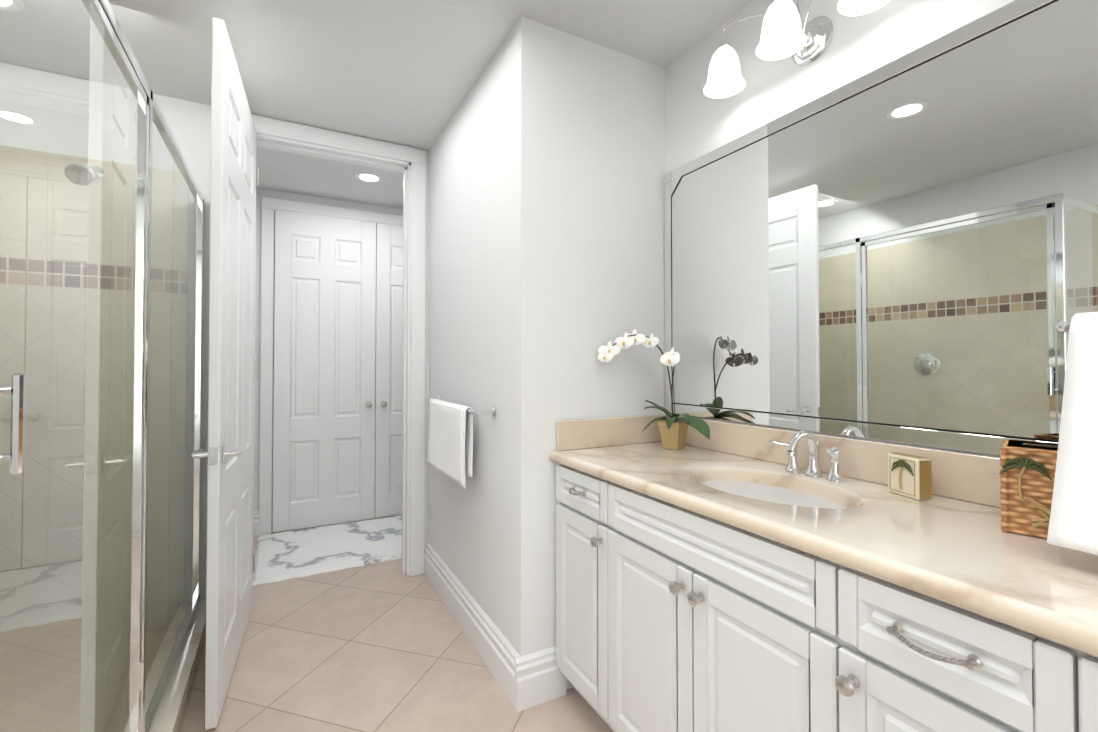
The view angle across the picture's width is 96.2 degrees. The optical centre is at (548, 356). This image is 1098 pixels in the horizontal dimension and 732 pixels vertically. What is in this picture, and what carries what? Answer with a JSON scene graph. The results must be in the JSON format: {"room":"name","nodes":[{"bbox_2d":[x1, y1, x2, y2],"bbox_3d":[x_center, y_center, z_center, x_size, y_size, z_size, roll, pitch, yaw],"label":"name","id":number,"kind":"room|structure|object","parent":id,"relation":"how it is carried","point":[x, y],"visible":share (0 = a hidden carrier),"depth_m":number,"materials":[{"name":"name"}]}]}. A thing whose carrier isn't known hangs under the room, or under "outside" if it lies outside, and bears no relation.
{"room":"bathroom","nodes":[
{"label":"bathroom","id":0,"kind":"room"},
{"bbox_2d":[0,62,210,597],"bbox_3d":[-2.099,0.010,2.339,1.130,2.565,0.140,0,-1,-28],"label":"wall","id":1,"kind":"structure","parent":0,"point":[189,123],"depth_m":2.42,"materials":[{"name":"white paint"}]},
{"bbox_2d":[0,145,102,650],"bbox_3d":[-2.158,0.191,2.218,0.854,2.200,0.012,0,-1,-28],"label":"glass shower door","id":2,"kind":"structure","parent":1,"relation":"attached to","point":[48,350],"depth_m":2.17,"materials":[{"name":"clear glass"}]},
{"bbox_2d":[252,115,425,576],"bbox_3d":[-1.231,0.022,2.807,1.013,2.555,0.176,0,-1,-28],"label":"door frame","id":3,"kind":"structure","parent":1,"relation":"attached to","point":[409,163],"depth_m":2.94,"materials":[{"name":"white wood"}]},
{"bbox_2d":[192,17,258,729],"bbox_3d":[-1.347,0.051,2.122,0.157,2.452,0.933,0,-1,-25],"label":"bathroom door","id":4,"kind":"structure","parent":3,"relation":"in","point":[229,453],"depth_m":1.87,"materials":[{"name":"white wood"}]},
{"bbox_2d":[253,188,402,532],"bbox_3d":[-1.504,0.036,4.058,1.830,2.565,0.120,0,-1,-28],"label":"wall","id":5,"kind":"structure","parent":0,"point":[260,192],"depth_m":3.65,"materials":[{"name":"white paint"}]},
{"bbox_2d":[259,196,402,534],"bbox_3d":[-1.419,0.068,4.020,1.622,2.501,0.025,0,-1,-28],"label":"trim","id":6,"kind":"structure","parent":5,"relation":"attached to","point":[269,206],"depth_m":3.65,"materials":[{"name":"white wood"}]},
{"bbox_2d":[272,210,402,532],"bbox_3d":[-1.399,0.106,3.983,1.444,2.400,0.098,0,-1,-28],"label":"closet doors","id":7,"kind":"structure","parent":5,"relation":"in","point":[338,371],"depth_m":3.86,"materials":[{"name":"white wood"}]},
{"bbox_2d":[252,114,411,147],"bbox_3d":[-1.231,-1.217,2.826,0.843,0.095,0.140,0,-1,-28],"label":"wall","id":8,"kind":"structure","parent":0,"point":[330,130],"depth_m":2.75,"materials":[{"name":"white paint"}]},
{"bbox_2d":[0,0,752,208],"bbox_3d":[-0.694,-1.315,1.470,2.960,0.060,5.480,0,-1,-28],"label":"ceiling","id":9,"kind":"structure","parent":0,"point":[406,72],"depth_m":2.05,"materials":[{"name":"white paint"}]},
{"bbox_2d":[0,0,23,11],"bbox_3d":[-1.978,-1.278,1.730,0.184,0.007,0.184,0,-1,-28],"label":"recessed light","id":10,"kind":"object","parent":9,"relation":"in","point":[7,7],"depth_m":1.79,"materials":[{"name":"white"}]},
{"bbox_2d":[355,172,382,182],"bbox_3d":[-1.261,-1.252,3.447,0.184,0.007,0.184,0,-1,-28],"label":"recessed light","id":11,"kind":"object","parent":9,"relation":"in","point":[369,177],"visible":1,"depth_m":3.44,"materials":[{"name":"white"}]},
{"bbox_2d":[181,515,612,731],"bbox_3d":[-0.694,1.309,1.430,2.960,0.060,5.480,0,-1,-28],"label":"floor","id":12,"kind":"structure","parent":0,"point":[387,646],"depth_m":2.02,"materials":[{"name":"tile"}]},
{"bbox_2d":[0,0,205,731],"bbox_3d":[-1.607,0.193,1.305,0.990,2.168,2.137,0,-1,-28],"label":"shower enclosure","id":13,"kind":"object","parent":12,"relation":"on","point":[143,640],"visible":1,"depth_m":1.27,"materials":[{"name":"glass"}]},
{"bbox_2d":[252,515,401,585],"bbox_3d":[-1.329,1.298,3.482,1.298,0.022,0.893,0,-1,-28],"label":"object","id":14,"kind":"structure","parent":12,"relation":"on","point":[281,556],"depth_m":3.30,"materials":[{"name":"stone"}]},
{"bbox_2d":[424,542,528,711],"bbox_3d":[-0.423,1.204,2.380,0.024,0.180,1.349,0,-1,-28],"label":"baseboard","id":15,"kind":"structure","parent":12,"relation":"on","point":[510,670],"depth_m":2.10,"materials":[{"name":"white wood"}]},
{"bbox_2d":[412,16,664,688],"bbox_3d":[-0.155,0.015,2.635,0.887,2.565,1.465,0,-1,-28],"label":"wall block","id":16,"kind":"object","parent":12,"relation":"on","point":[545,174],"visible":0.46,"depth_m":2.02,"materials":[{"name":"white paint"}]},
{"bbox_2d":[426,396,496,487],"bbox_3d":[-0.461,0.393,2.388,0.092,0.361,0.862,0,-1,-28],"label":"towel rail","id":17,"kind":"object","parent":16,"relation":"attached to","point":[450,443],"visible":1,"depth_m":2.28,"materials":[{"name":"white fabric"}]},
{"bbox_2d":[427,398,472,487],"bbox_3d":[-0.496,0.399,2.411,0.052,0.351,0.615,0,-1,-28],"label":"towel","id":18,"kind":"object","parent":17,"relation":"hanging from","point":[450,429],"depth_m":2.30,"materials":[{"name":"white fabric"}]},
{"bbox_2d":[550,414,1097,731],"bbox_3d":[0.831,0.739,0.915,0.606,1.063,2.471,0,-1,-28],"label":"bathroom vanity","id":19,"kind":"object","parent":12,"relation":"on","point":[731,577],"visible":0.98,"depth_m":1.09,"materials":[{"name":"white wood"}]},
{"bbox_2d":[598,330,709,449],"bbox_3d":[0.411,0.125,1.869,0.321,0.470,0.352,0,-1,-28],"label":"orchid","id":20,"kind":"object","parent":19,"relation":"on","point":[673,427],"visible":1,"depth_m":1.92,"materials":[{"name":"white plant"}]},
{"bbox_2d":[769,430,844,481],"bbox_3d":[0.750,0.284,1.447,0.141,0.138,0.194,0,-1,-28],"label":"faucet","id":21,"kind":"object","parent":19,"relation":"on","point":[792,472],"depth_m":1.45,"materials":[{"name":"silver metal"}]},
{"bbox_2d":[888,452,931,499],"bbox_3d":[0.906,0.300,1.242,0.049,0.101,0.089,0,-1,-10],"label":"box","id":22,"kind":"object","parent":19,"relation":"on","point":[909,475],"visible":1,"depth_m":1.22,"materials":[{"name":"beige ceramic"}]},
{"bbox_2d":[999,439,1057,538],"bbox_3d":[0.994,0.262,0.976,0.146,0.169,0.148,-1,-1,45],"label":"tissue box","id":23,"kind":"object","parent":19,"relation":"on","point":[1027,472],"visible":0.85,"depth_m":0.95,"materials":[{"name":"wicker"}]},
{"bbox_2d":[1047,312,1097,554],"bbox_3d":[0.954,0.133,0.684,0.129,0.417,0.360,0,-1,-28],"label":"towel","id":24,"kind":"object","parent":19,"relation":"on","point":[1073,522],"visible":1,"depth_m":0.79,"materials":[{"name":"white fabric"}]},
{"bbox_2d":[703,0,890,97],"bbox_3d":[0.740,-1.049,1.518,0.224,0.225,0.620,0,-1,-28],"label":"sconce","id":25,"kind":"object","parent":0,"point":[785,32],"visible":1,"depth_m":1.54,"materials":[{"name":"white glass"}]},
{"bbox_2d":[664,0,1097,456],"bbox_3d":[1.177,-0.010,1.002,0.091,2.565,2.675,0,-1,-28],"label":"mirror","id":26,"kind":"object","parent":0,"point":[903,249],"depth_m":1.35,"materials":[{"name":"grey mirror"}]}
]}

